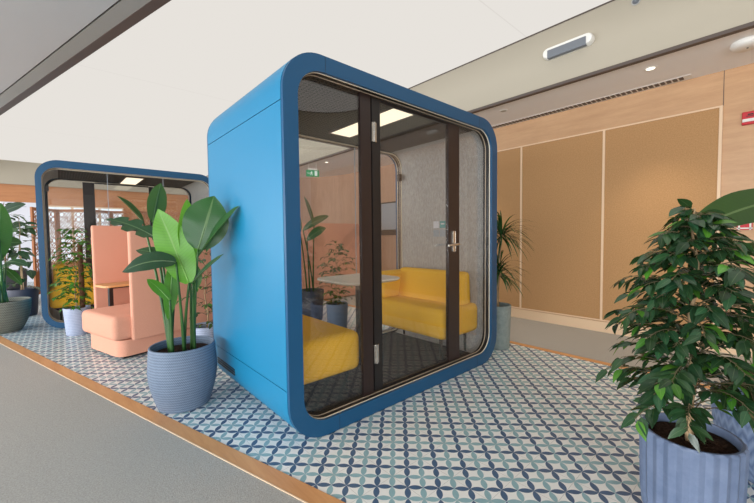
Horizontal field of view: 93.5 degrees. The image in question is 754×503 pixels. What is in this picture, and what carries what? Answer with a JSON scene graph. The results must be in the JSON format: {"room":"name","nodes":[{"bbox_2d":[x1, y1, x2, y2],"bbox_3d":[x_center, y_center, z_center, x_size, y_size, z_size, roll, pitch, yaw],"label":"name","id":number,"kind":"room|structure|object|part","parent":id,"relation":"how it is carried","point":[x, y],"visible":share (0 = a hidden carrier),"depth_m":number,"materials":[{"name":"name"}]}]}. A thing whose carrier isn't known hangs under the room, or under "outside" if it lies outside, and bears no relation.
{"room":"common room","nodes":[
{"label":"common room","id":0,"kind":"room"},
{"bbox_2d":[0,297,31,333],"bbox_3d":[-4.839,0.830,4.565,0.582,0.404,0.582,-3,3,-42],"label":"pot","id":1,"kind":"object","parent":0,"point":[14,311],"depth_m":4.51,"materials":[{"name":"grey ceramic"}]},
{"bbox_2d":[0,0,117,92],"bbox_3d":[-4.271,-1.722,2.626,7.660,0.060,18.200,-3,3,-42],"label":"ceiling","id":2,"kind":"structure","parent":0,"point":[30,30],"depth_m":2.71,"materials":[{"name":"grey paint"}]},
{"bbox_2d":[63,305,90,335],"bbox_3d":[-3.735,0.859,4.426,0.270,0.334,0.270,-3,3,-42],"label":"pot","id":3,"kind":"object","parent":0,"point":[72,318],"depth_m":4.32,"materials":[{"name":"grey ceramic"}]},
{"bbox_2d":[0,184,187,267],"bbox_3d":[-9.188,-0.862,10.549,10.600,3.360,0.120,-3,3,-42],"label":"wall","id":4,"kind":"structure","parent":0,"point":[57,196],"depth_m":10.71,"materials":[{"name":"brown wood"}]},
{"bbox_2d":[0,201,38,281],"bbox_3d":[-9.923,-0.251,9.815,1.180,2.220,0.026,-3,3,-42],"label":"window","id":5,"kind":"structure","parent":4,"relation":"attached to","point":[25,210],"depth_m":9.89,"materials":[{"name":"white glass"}]},
{"bbox_2d":[48,205,73,262],"bbox_3d":[-9.262,-0.503,10.382,0.580,1.660,0.050,-3,3,-42],"label":"window","id":6,"kind":"structure","parent":4,"relation":"in","point":[49,206],"depth_m":10.40,"materials":[{"name":"white glass"}]},
{"bbox_2d":[72,206,99,261],"bbox_3d":[-8.807,-0.526,10.787,0.640,1.660,0.050,-3,3,-42],"label":"window","id":7,"kind":"structure","parent":4,"relation":"in","point":[73,207],"depth_m":10.66,"materials":[{"name":"white glass"}]},
{"bbox_2d":[99,207,123,225],"bbox_3d":[-8.344,-0.549,11.200,0.600,1.660,0.050,-3,3,-42],"label":"window","id":8,"kind":"structure","parent":4,"relation":"in","point":[101,208],"depth_m":11.11,"materials":[{"name":"white glass"}]},
{"bbox_2d":[0,336,344,502],"bbox_3d":[-3.369,1.085,3.526,18.990,0.053,0.086,1,3,32],"label":"trim","id":9,"kind":"structure","parent":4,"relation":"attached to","point":[294,486],"depth_m":2.07,"materials":[{"name":"brown wood"}]},
{"bbox_2d":[324,299,710,388],"bbox_3d":[-0.505,0.941,6.080,0.072,0.053,18.200,-3,3,-42],"label":"trim","id":10,"kind":"structure","parent":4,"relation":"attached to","point":[512,342],"depth_m":3.46,"materials":[{"name":"brown wood"}]},
{"bbox_2d":[0,160,187,194],"bbox_3d":[-9.733,-2.183,9.884,9.000,0.670,0.080,-3,3,-42],"label":"wall","id":11,"kind":"structure","parent":0,"point":[11,172],"depth_m":9.92,"materials":[{"name":"beige paint"}]},
{"bbox_2d":[0,0,119,93],"bbox_3d":[-3.367,-1.774,3.433,18.947,0.048,0.015,1,3,32],"label":"trim","id":12,"kind":"structure","parent":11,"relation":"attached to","point":[118,0],"depth_m":2.94,"materials":[{"name":"brown metal"}]},
{"bbox_2d":[147,335,216,413],"bbox_3d":[-1.375,0.867,2.524,0.439,0.430,0.439,-3,3,-42],"label":"pot","id":13,"kind":"object","parent":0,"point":[181,377],"depth_m":2.37,"materials":[{"name":"ceramic"}]},
{"bbox_2d":[196,322,212,337],"bbox_3d":[-1.610,0.871,3.374,0.280,0.354,0.280,-3,3,-42],"label":"pot","id":14,"kind":"object","parent":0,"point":[202,329],"depth_m":3.25,"materials":[{"name":"grey ceramic"}]},
{"bbox_2d":[0,0,610,175],"bbox_3d":[-3.574,-2.347,4.838,6.513,0.030,15.800,-3,3,-42],"label":"ceiling","id":15,"kind":"structure","parent":0,"point":[150,97],"depth_m":4.29,"materials":[{"name":"white paint"}]},
{"bbox_2d":[302,288,323,319],"bbox_3d":[-0.931,0.755,5.050,0.360,0.424,0.360,-3,3,-42],"label":"pot","id":16,"kind":"object","parent":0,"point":[312,299],"depth_m":4.91,"materials":[{"name":"blue"}]},
{"bbox_2d":[326,301,347,327],"bbox_3d":[-0.497,0.816,4.447,0.270,0.344,0.270,-3,3,-42],"label":"pot","id":17,"kind":"object","parent":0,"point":[337,313],"depth_m":4.34,"materials":[{"name":"ceramic"}]},
{"bbox_2d":[300,164,395,270],"bbox_3d":[-0.289,-0.522,7.818,5.108,2.720,1.442,1,3,36],"label":"wall","id":18,"kind":"structure","parent":0,"point":[332,196],"depth_m":8.92,"materials":[{"name":"brown wood"}]},
{"bbox_2d":[381,201,395,234],"bbox_3d":[0.332,-0.712,7.644,0.036,0.720,0.720,-3,3,-42],"label":"wall display","id":19,"kind":"object","parent":18,"relation":"attached to","point":[388,209],"visible":0.57,"depth_m":7.71,"materials":[{"name":"grey plastic"}]},
{"bbox_2d":[0,282,753,502],"bbox_3d":[-3.776,1.106,3.163,8.700,0.051,18.200,-3,3,-42],"label":"floor","id":20,"kind":"structure","parent":0,"point":[524,424],"depth_m":2.05,"materials":[{"name":"tile"}]},
{"bbox_2d":[0,202,31,333],"bbox_3d":[-5.134,0.145,4.851,0.590,1.754,1.435,-3,3,-42],"label":"potted plant","id":21,"kind":"object","parent":20,"relation":"on","point":[14,311],"visible":1,"depth_m":4.81,"materials":[{"name":"green plant"}]},
{"bbox_3d":[-5.245,0.073,4.946,0.121,1.228,1.124,-3,3,-42],"label":"stem","id":22,"kind":"part","parent":21,"relation":"part of","materials":[{"name":"green plant"}]},
{"bbox_3d":[-5.106,0.423,4.879,0.034,0.539,0.796,-3,3,-43],"label":"stem","id":23,"kind":"part","parent":21,"relation":"part of","materials":[{"name":"green plant"}]},
{"bbox_3d":[-5.101,0.419,4.829,0.652,0.548,0.035,1,3,36],"label":"stem","id":24,"kind":"part","parent":21,"relation":"part of","materials":[{"name":"green plant"}]},
{"bbox_2d":[2,202,36,288],"bbox_3d":[-6.612,0.049,6.342,0.904,1.850,0.857,-3,3,-42],"label":"rubber plant","id":25,"kind":"object","parent":20,"relation":"on","point":[8,280],"visible":0.32,"depth_m":6.33,"materials":[{"name":"green plant"}]},
{"bbox_3d":[-6.588,0.662,6.337,0.520,0.624,0.520,-3,3,-42],"label":"pot","id":26,"kind":"part","parent":25,"relation":"part of","materials":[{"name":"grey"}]},
{"bbox_2d":[2,217,40,315],"bbox_3d":[-5.510,0.225,5.455,0.528,1.550,0.711,-3,3,-42],"label":"rubber plant","id":27,"kind":"object","parent":20,"relation":"on","point":[29,291],"visible":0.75,"depth_m":5.49,"materials":[{"name":"green plant"}]},
{"bbox_3d":[-5.494,0.786,5.508,0.380,0.424,0.380,-3,3,-42],"label":"pot","id":28,"kind":"part","parent":27,"relation":"part of","materials":[{"name":"grey ceramic"}]},
{"bbox_2d":[47,228,93,335],"bbox_3d":[-3.738,0.367,4.413,0.566,1.318,0.544,-3,3,-42],"label":"fig","id":29,"kind":"object","parent":20,"relation":"on","point":[72,315],"visible":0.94,"depth_m":4.34,"materials":[{"name":"plant"}]},
{"bbox_2d":[30,207,180,293],"bbox_3d":[-6.076,-0.037,8.283,2.811,1.840,0.568,-3,3,-42],"label":"folding screen","id":30,"kind":"object","parent":20,"relation":"on","point":[56,222],"visible":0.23,"depth_m":7.78,"materials":[{"name":"brown wood"}]},
{"bbox_3d":[-6.972,0.008,7.482,0.036,1.840,0.660,-1,3,-7],"label":"panel frame","id":31,"kind":"part","parent":30,"relation":"part of","materials":[{"name":"brown wood"}]},
{"bbox_3d":[-6.666,-0.010,7.822,0.687,1.840,0.036,-1,3,-1],"label":"panel frame","id":32,"kind":"part","parent":30,"relation":"part of","materials":[{"name":"brown wood"}]},
{"bbox_3d":[-6.311,-0.028,8.137,0.036,1.840,0.608,-1,3,1],"label":"panel frame","id":33,"kind":"part","parent":30,"relation":"part of","materials":[{"name":"brown wood"}]},
{"bbox_3d":[-5.985,-0.046,8.462,0.632,1.840,0.036,-1,3,-3],"label":"panel frame","id":34,"kind":"part","parent":30,"relation":"part of","materials":[{"name":"brown wood"}]},
{"bbox_3d":[-5.269,-0.082,9.100,0.632,1.840,0.036,-1,3,-3],"label":"panel frame","id":35,"kind":"part","parent":30,"relation":"part of","materials":[{"name":"brown wood"}]},
{"bbox_2d":[35,160,208,327],"bbox_3d":[-3.902,-0.130,5.676,2.159,2.204,1.280,-3,3,-42],"label":"booth","id":36,"kind":"object","parent":20,"relation":"on","point":[196,186],"visible":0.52,"depth_m":5.31,"materials":[{"name":"blue metal"}]},
{"bbox_2d":[49,263,93,319],"bbox_3d":[-4.444,0.554,5.222,0.550,0.760,0.990,-3,3,-42],"label":"sofa","id":37,"kind":"object","parent":36,"relation":"on","point":[57,303],"visible":0.44,"depth_m":4.79,"materials":[{"name":"yellow fabric"}]},
{"bbox_3d":[-4.546,0.359,5.131,0.192,0.360,0.877,-3,3,-42],"label":"backrest","id":38,"kind":"part","parent":37,"relation":"part of","materials":[{"name":"yellow fabric"}]},
{"bbox_3d":[-4.443,0.608,5.224,0.550,0.272,0.990,-3,3,-42],"label":"seat","id":39,"kind":"part","parent":37,"relation":"part of","materials":[{"name":"yellow fabric"}]},
{"bbox_3d":[-4.178,0.378,4.883,0.390,0.335,0.120,-3,3,-42],"label":"armrest","id":40,"kind":"part","parent":37,"relation":"part of","materials":[{"name":"yellow fabric"}]},
{"bbox_3d":[-4.320,-0.148,6.143,2.154,2.197,0.024,-3,3,-42],"label":"frame","id":41,"kind":"part","parent":36,"relation":"part of","materials":[{"name":"blue"}]},
{"bbox_3d":[-4.284,-0.146,6.104,1.991,2.026,0.006,-3,3,-42],"label":"edge trim","id":42,"kind":"part","parent":36,"relation":"part of","materials":[{"name":"beige"}]},
{"bbox_3d":[-4.320,-1.125,6.023,0.750,0.020,0.018,-3,3,-42],"label":"door rail","id":43,"kind":"part","parent":36,"relation":"part of","materials":[{"name":"black metal"}]},
{"bbox_3d":[-3.963,-1.141,5.722,0.220,0.015,0.810,-3,3,-42],"label":"lamp panel","id":44,"kind":"part","parent":36,"relation":"part of","materials":[{"name":"white plastic"}]},
{"bbox_3d":[-3.963,-1.139,5.722,0.250,0.019,0.840,-3,3,-42],"label":"lamp frame","id":45,"kind":"part","parent":36,"relation":"part of","materials":[{"name":"brown metal"}]},
{"bbox_2d":[82,225,212,358],"bbox_3d":[-2.724,0.358,4.112,1.310,1.340,1.075,1,3,32],"label":"booth","id":46,"kind":"object","parent":20,"relation":"on","point":[126,318],"visible":0.48,"depth_m":3.67,"materials":[{"name":"pink fabric"}]},
{"bbox_3d":[-2.552,0.722,3.976,0.765,0.240,0.995,1,3,32],"label":"seat","id":47,"kind":"part","parent":46,"relation":"part of","materials":[{"name":"pink fabric"}]},
{"bbox_3d":[-3.179,0.328,4.568,0.055,1.310,0.780,1,3,32],"label":"panel","id":48,"kind":"part","parent":46,"relation":"part of","materials":[{"name":"pink fabric"}]},
{"bbox_3d":[-2.523,0.921,3.995,0.720,0.160,0.950,1,3,32],"label":"seat","id":49,"kind":"part","parent":46,"relation":"part of","materials":[{"name":"pink fabric"}]},
{"bbox_3d":[-2.154,0.293,3.839,0.055,1.120,0.930,1,3,32],"label":"panel","id":50,"kind":"part","parent":46,"relation":"part of","materials":[{"name":"pink fabric"}]},
{"bbox_2d":[106,183,238,413],"bbox_3d":[-1.403,0.291,2.482,0.947,1.585,0.465,-1,3,-10],"label":"potted plant","id":51,"kind":"object","parent":20,"relation":"on","point":[181,371],"visible":1,"depth_m":2.41,"materials":[{"name":"green plant"}]},
{"bbox_3d":[-1.556,0.250,2.511,0.280,0.941,0.024,1,3,29],"label":"stem","id":52,"kind":"part","parent":51,"relation":"part of","materials":[{"name":"green plant"}]},
{"bbox_3d":[-1.516,0.254,2.507,0.229,0.932,0.023,1,3,39],"label":"stem","id":53,"kind":"part","parent":51,"relation":"part of","materials":[{"name":"green plant"}]},
{"bbox_3d":[-1.451,0.320,2.446,0.108,0.801,0.023,1,3,33],"label":"stem","id":54,"kind":"part","parent":51,"relation":"part of","materials":[{"name":"green plant"}]},
{"bbox_3d":[-1.395,0.523,2.411,0.029,0.399,0.057,-3,3,-42],"label":"stem","id":55,"kind":"part","parent":51,"relation":"part of","materials":[{"name":"green plant"}]},
{"bbox_3d":[-1.415,0.396,2.449,0.044,0.648,0.022,-1,3,-1],"label":"stem","id":56,"kind":"part","parent":51,"relation":"part of","materials":[{"name":"green plant"}]},
{"bbox_3d":[-1.336,0.394,2.407,0.023,0.656,0.121,-1,3,-9],"label":"stem","id":57,"kind":"part","parent":51,"relation":"part of","materials":[{"name":"green plant"}]},
{"bbox_3d":[-1.318,0.465,2.448,0.036,0.510,0.132,-3,3,-42],"label":"stem","id":58,"kind":"part","parent":51,"relation":"part of","materials":[{"name":"green plant"}]},
{"bbox_3d":[-1.326,0.394,2.534,0.022,0.643,0.058,-3,3,-42],"label":"stem","id":59,"kind":"part","parent":51,"relation":"part of","materials":[{"name":"green plant"}]},
{"bbox_3d":[-1.284,0.463,2.492,0.023,0.509,0.082,-3,3,-37],"label":"stem","id":60,"kind":"part","parent":51,"relation":"part of","materials":[{"name":"green plant"}]},
{"bbox_3d":[-1.268,0.349,2.477,0.033,0.738,0.140,-3,3,-42],"label":"stem","id":61,"kind":"part","parent":51,"relation":"part of","materials":[{"name":"green plant"}]},
{"bbox_2d":[176,249,212,337],"bbox_3d":[-1.620,0.487,3.378,0.440,1.120,0.446,0,3,8],"label":"fig","id":62,"kind":"object","parent":20,"relation":"on","point":[203,328],"visible":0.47,"depth_m":3.27,"materials":[{"name":"plant"}]},
{"bbox_2d":[300,197,328,319],"bbox_3d":[-0.859,0.170,4.472,0.442,1.642,1.471,-1,3,-12],"label":"potted plant","id":63,"kind":"object","parent":20,"relation":"on","point":[312,299],"visible":0.77,"depth_m":4.87,"materials":[{"name":"green plant"}]},
{"bbox_3d":[-0.932,0.195,4.519,0.024,0.883,1.017,-1,3,-7],"label":"stem","id":64,"kind":"part","parent":63,"relation":"part of","materials":[{"name":"green plant"}]},
{"bbox_3d":[-0.863,0.185,4.491,0.023,0.904,1.154,-1,3,-5],"label":"stem","id":65,"kind":"part","parent":63,"relation":"part of","materials":[{"name":"green plant"}]},
{"bbox_3d":[-0.858,0.243,4.434,0.024,0.795,1.159,-1,3,-10],"label":"stem","id":66,"kind":"part","parent":63,"relation":"part of","materials":[{"name":"green plant"}]},
{"bbox_3d":[-0.808,0.161,4.506,0.024,0.948,1.001,-1,3,-11],"label":"stem","id":67,"kind":"part","parent":63,"relation":"part of","materials":[{"name":"green plant"}]},
{"bbox_2d":[315,240,355,327],"bbox_3d":[-0.511,0.426,4.416,0.557,1.128,0.490,0,3,20],"label":"fig","id":68,"kind":"object","parent":20,"relation":"on","point":[337,311],"visible":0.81,"depth_m":4.35,"materials":[{"name":"plant"}]},
{"bbox_2d":[207,52,496,437],"bbox_3d":[-0.106,-0.059,3.084,2.159,2.204,1.280,-3,3,-42],"label":"booth","id":69,"kind":"object","parent":20,"relation":"on","point":[443,155],"visible":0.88,"depth_m":2.46,"materials":[{"name":"blue metal"}]},
{"bbox_2d":[217,356,234,375],"bbox_3d":[-1.140,0.860,2.674,0.002,0.048,0.370,-3,3,-42],"label":"vent grille","id":70,"kind":"object","parent":69,"relation":"attached to","point":[221,361],"depth_m":2.66,"materials":[{"name":"black metal"}]},
{"bbox_3d":[-0.904,-0.032,2.375,0.022,1.574,1.231,-3,3,-42],"label":"panel","id":71,"kind":"part","parent":69,"relation":"part of","materials":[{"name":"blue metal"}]},
{"bbox_3d":[-0.525,-0.077,3.553,2.154,2.197,0.020,-3,3,-42],"label":"frame","id":72,"kind":"part","parent":69,"relation":"part of","materials":[{"name":"blue"}]},
{"bbox_2d":[302,314,358,394],"bbox_3d":[-0.638,0.624,2.644,0.550,0.760,0.990,-3,3,-42],"label":"sofa","id":73,"kind":"object","parent":69,"relation":"on","point":[329,349],"visible":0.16,"depth_m":2.33,"materials":[{"name":"yellow fabric"}]},
{"bbox_3d":[-0.213,0.906,2.491,0.030,0.200,0.032,-3,3,-42],"label":"leg","id":74,"kind":"part","parent":73,"relation":"part of","materials":[{"name":"metal"}]},
{"bbox_3d":[-0.510,-0.068,3.537,2.053,2.038,0.007,-3,3,-42],"label":"edge trim","id":75,"kind":"part","parent":69,"relation":"part of","materials":[{"name":"beige"}]},
{"bbox_3d":[-0.465,-0.066,3.486,2.045,2.030,0.006,-3,3,-42],"label":"edge trim","id":76,"kind":"part","parent":69,"relation":"part of","materials":[{"name":"beige"}]},
{"bbox_3d":[-0.483,-0.067,3.507,2.053,2.038,0.006,-3,3,-42],"label":"edge trim","id":77,"kind":"part","parent":69,"relation":"part of","materials":[{"name":"beige"}]},
{"bbox_2d":[317,273,399,364],"bbox_3d":[-0.164,0.605,3.242,0.630,0.735,0.580,-3,3,-42],"label":"table","id":78,"kind":"object","parent":69,"relation":"on","point":[349,279],"visible":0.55,"depth_m":3.20,"materials":[{"name":"white laminate"}]},
{"bbox_3d":[-0.074,-0.030,2.359,0.087,2.000,0.026,-3,3,-42],"label":"post","id":79,"kind":"part","parent":69,"relation":"part of","materials":[{"name":"brown metal"}]},
{"bbox_3d":[-0.068,-1.061,2.950,0.250,0.019,0.840,-3,3,-42],"label":"lamp frame","id":80,"kind":"part","parent":69,"relation":"part of","materials":[{"name":"white metal"}]},
{"bbox_3d":[-0.068,-1.063,2.950,0.220,0.015,0.810,-3,3,-42],"label":"lamp panel","id":81,"kind":"part","parent":69,"relation":"part of","materials":[{"name":"white plastic"}]},
{"bbox_3d":[0.276,-0.047,2.655,1.991,2.026,0.006,-3,3,-42],"label":"edge trim","id":82,"kind":"part","parent":69,"relation":"part of","materials":[{"name":"beige"}]},
{"bbox_3d":[0.303,-0.046,2.625,1.991,2.026,0.007,-3,3,-42],"label":"edge trim","id":83,"kind":"part","parent":69,"relation":"part of","materials":[{"name":"beige"}]},
{"bbox_3d":[0.290,-1.030,2.651,0.750,0.020,0.018,-3,3,-42],"label":"door rail","id":84,"kind":"part","parent":69,"relation":"part of","materials":[{"name":"black metal"}]},
{"bbox_3d":[0.312,0.937,2.737,0.750,0.018,0.018,-3,3,-42],"label":"door rail","id":85,"kind":"part","parent":69,"relation":"part of","materials":[{"name":"black metal"}]},
{"bbox_2d":[382,267,476,359],"bbox_3d":[0.451,0.570,3.595,0.550,0.760,0.990,-3,3,-42],"label":"sofa","id":86,"kind":"object","parent":69,"relation":"on","point":[415,302],"visible":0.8,"depth_m":3.45,"materials":[{"name":"yellow fabric"}]},
{"bbox_3d":[0.180,0.371,3.917,0.390,0.335,0.120,-3,3,-42],"label":"armrest","id":87,"kind":"part","parent":86,"relation":"part of","materials":[{"name":"yellow fabric"}]},
{"bbox_3d":[0.451,0.624,3.598,0.550,0.272,0.990,-3,3,-42],"label":"seat","id":88,"kind":"part","parent":86,"relation":"part of","materials":[{"name":"yellow fabric"}]},
{"bbox_3d":[0.548,0.365,3.669,0.192,0.360,0.877,-3,3,-42],"label":"backrest","id":89,"kind":"part","parent":86,"relation":"part of","materials":[{"name":"yellow fabric"}]},
{"bbox_3d":[0.571,0.867,3.169,0.030,0.200,0.032,-3,3,-42],"label":"leg","id":90,"kind":"part","parent":86,"relation":"part of","materials":[{"name":"black metal"}]},
{"bbox_3d":[0.847,0.853,3.415,0.030,0.200,0.032,-3,3,-42],"label":"leg","id":91,"kind":"part","parent":86,"relation":"part of","materials":[{"name":"black metal"}]},
{"bbox_3d":[0.606,-0.083,2.929,0.156,0.180,0.102,-3,3,-42],"label":"handle","id":92,"kind":"part","parent":69,"relation":"part of","materials":[{"name":"silver metal"}]},
{"bbox_2d":[494,211,534,349],"bbox_3d":[1.313,0.272,3.712,0.700,1.456,0.754,-3,3,-42],"label":"dracaena","id":93,"kind":"object","parent":20,"relation":"on","point":[503,309],"visible":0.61,"depth_m":3.60,"materials":[{"name":"plant"}]},
{"bbox_2d":[595,199,753,502],"bbox_3d":[1.258,0.448,1.413,0.714,1.306,0.668,-3,3,-42],"label":"fig","id":94,"kind":"object","parent":20,"relation":"on","point":[684,457],"visible":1,"depth_m":1.31,"materials":[{"name":"plant"}]},
{"bbox_2d":[690,188,753,483],"bbox_3d":[2.121,0.363,1.676,0.912,1.433,0.787,0,3,13],"label":"potted plant","id":95,"kind":"object","parent":20,"relation":"on","point":[738,205],"visible":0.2,"depth_m":1.92,"materials":[{"name":"green plant"}]},
{"bbox_2d":[206,0,753,176],"bbox_3d":[-1.875,-2.134,6.329,2.130,0.635,15.850,-3,3,-42],"label":"ceiling","id":96,"kind":"structure","parent":0,"point":[623,31],"depth_m":3.48,"materials":[{"name":"beige paint"}]},
{"bbox_2d":[0,0,150,107],"bbox_3d":[-3.319,-1.772,3.475,18.974,0.057,0.108,1,3,32],"label":"trim","id":97,"kind":"structure","parent":96,"relation":"attached to","point":[122,9],"depth_m":2.96,"materials":[{"name":"grey metal"}]},
{"bbox_2d":[207,0,614,175],"bbox_3d":[-1.918,-2.408,6.315,2.076,0.014,15.800,-3,3,-42],"label":"trim","id":98,"kind":"structure","parent":96,"relation":"attached to","point":[611,0],"depth_m":3.93,"materials":[{"name":"brown metal"}]},
{"bbox_2d":[299,21,753,166],"bbox_3d":[-1.873,-1.802,6.342,2.134,0.030,15.850,-3,3,-42],"label":"trim","id":99,"kind":"structure","parent":96,"relation":"attached to","point":[750,25],"depth_m":3.29,"materials":[{"name":"brown metal"}]},
{"bbox_2d":[543,33,594,60],"bbox_3d":[1.905,-2.046,3.552,0.072,0.113,0.470,-3,3,-42],"label":"emergency light","id":100,"kind":"object","parent":96,"relation":"attached to","point":[585,40],"visible":1,"depth_m":3.51,"materials":[{"name":"white plastic"}]},
{"bbox_2d":[547,36,586,59],"bbox_3d":[1.896,-2.031,3.548,0.052,0.084,0.365,-3,3,-42],"label":"diffuser","id":101,"kind":"object","parent":100,"relation":"attached to","point":[580,42],"depth_m":3.53,"materials":[{"name":"grey"}]},
{"bbox_2d":[631,0,640,4],"bbox_3d":[2.300,-2.225,3.151,0.057,0.072,0.059,-1,3,2],"label":"sensor","id":102,"kind":"object","parent":96,"relation":"attached to","point":[633,2],"visible":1,"depth_m":3.14,"materials":[{"name":"grey plastic"}]},
{"bbox_2d":[494,302,510,349],"bbox_3d":[1.260,0.776,3.722,0.276,0.449,0.276,-3,3,-42],"label":"pot","id":103,"kind":"object","parent":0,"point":[503,309],"depth_m":3.60,"materials":[{"name":"ceramic"}]},
{"bbox_2d":[299,28,753,176],"bbox_3d":[-0.507,-1.811,5.986,3.690,0.020,18.200,-3,3,-42],"label":"ceiling","id":104,"kind":"structure","parent":0,"point":[714,56],"depth_m":3.67,"materials":[{"name":"white paint"}]},
{"bbox_2d":[306,162,318,176],"bbox_3d":[-1.338,-1.704,7.367,0.265,0.296,0.031,-2,3,-22],"label":"exit sign","id":105,"kind":"object","parent":104,"relation":"hanging from","point":[311,172],"visible":1,"depth_m":7.36,"materials":[{"name":"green plastic"}]},
{"bbox_3d":[-1.337,-1.622,7.371,0.265,0.133,0.022,-2,3,-22],"label":"panel","id":106,"kind":"part","parent":105,"relation":"part of","materials":[{"name":"green plastic"}]},
{"bbox_2d":[492,74,692,128],"bbox_3d":[2.150,-1.765,4.565,0.120,0.007,2.860,-3,3,-42],"label":"ceiling vent","id":107,"kind":"object","parent":104,"relation":"in","point":[689,76],"visible":0.74,"depth_m":4.07,"materials":[{"name":"black metal"}]},
{"bbox_2d":[644,66,656,70],"bbox_3d":[2.569,-1.717,3.331,0.100,0.006,0.100,-3,3,-42],"label":"recessed light","id":108,"kind":"object","parent":104,"relation":"in","point":[650,68],"visible":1,"depth_m":3.33,"materials":[{"name":"white plastic"}]},
{"bbox_2d":[730,35,753,52],"bbox_3d":[3.011,-1.678,2.883,0.210,0.054,0.210,-3,3,-42],"label":"smoke detector","id":109,"kind":"object","parent":104,"relation":"attached to","point":[745,44],"visible":1,"depth_m":2.87,"materials":[{"name":"white plastic"}]},
{"bbox_2d":[327,295,751,385],"bbox_3d":[0.203,0.906,6.712,1.828,0.051,18.200,-3,3,-42],"label":"floor","id":110,"kind":"structure","parent":0,"point":[590,344],"depth_m":3.90,"materials":[{"name":"grey carpet"}]},
{"bbox_2d":[301,223,359,298],"bbox_3d":[-0.963,0.174,6.933,1.920,1.420,0.620,-3,3,-42],"label":"booth","id":111,"kind":"object","parent":110,"relation":"on","point":[344,234],"visible":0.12,"depth_m":6.61,"materials":[{"name":"pink fabric"}]},
{"bbox_2d":[493,63,753,339],"bbox_3d":[3.865,-0.356,2.932,0.140,2.720,7.750,-3,3,-42],"label":"wall","id":112,"kind":"structure","parent":0,"point":[594,181],"depth_m":4.13,"materials":[{"name":"brown wood"}]},
{"bbox_3d":[1.628,-0.339,5.365,0.022,2.225,1.124,-3,3,-42],"label":"cork panel","id":113,"kind":"part","parent":112,"relation":"part of","materials":[{"name":"brown"}]},
{"bbox_3d":[2.341,-0.312,4.566,0.022,2.225,1.006,-3,3,-42],"label":"cork panel","id":114,"kind":"part","parent":112,"relation":"part of","materials":[{"name":"brown"}]},
{"bbox_2d":[511,308,751,357],"bbox_3d":[3.834,0.942,2.948,0.022,0.124,7.750,-3,3,-42],"label":"baseboard","id":115,"kind":"structure","parent":112,"relation":"attached to","point":[593,325],"depth_m":4.45,"materials":[{"name":"beige wood"}]},
{"bbox_3d":[2.995,-0.288,3.834,0.022,2.225,0.982,-3,3,-42],"label":"cork panel","id":116,"kind":"part","parent":112,"relation":"part of","materials":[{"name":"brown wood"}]},
{"bbox_2d":[737,223,752,229],"bbox_3d":[3.445,-0.270,3.325,0.010,0.136,0.104,-3,3,-42],"label":"sign","id":117,"kind":"object","parent":112,"relation":"attached to","point":[749,226],"visible":0.36,"depth_m":3.32,"materials":[{"name":"red plastic"}]},
{"bbox_2d":[742,111,753,125],"bbox_3d":[3.434,-1.230,3.262,0.038,0.118,0.110,-3,3,-42],"label":"fire alarm","id":118,"kind":"object","parent":112,"relation":"attached to","point":[747,117],"visible":1,"depth_m":3.27,"materials":[{"name":"red plastic"}]},
{"bbox_2d":[639,412,749,502],"bbox_3d":[1.256,0.911,1.429,0.330,0.380,0.330,-3,3,-42],"label":"pot","id":119,"kind":"object","parent":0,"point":[671,470],"depth_m":1.34,"materials":[{"name":"ceramic"}]},
{"bbox_2d":[711,385,753,483],"bbox_3d":[1.909,0.901,1.663,0.505,0.364,0.505,-3,3,-42],"label":"pot","id":120,"kind":"object","parent":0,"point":[722,419],"depth_m":1.64,"materials":[{"name":"ceramic"}]},
{"bbox_3d":[-3.243,-2.059,3.533,5.303,0.509,18.200,-3,3,-42],"label":"wall","id":121,"kind":"structure","parent":0,"visible":0},
{"bbox_2d":[0,0,170,114],"bbox_3d":[-3.249,-1.774,3.538,18.963,0.060,0.072,1,3,32],"label":"trim","id":122,"kind":"structure","parent":121,"relation":"attached to","point":[151,6],"depth_m":3.01,"materials":[{"name":"brown metal"}]}
]}

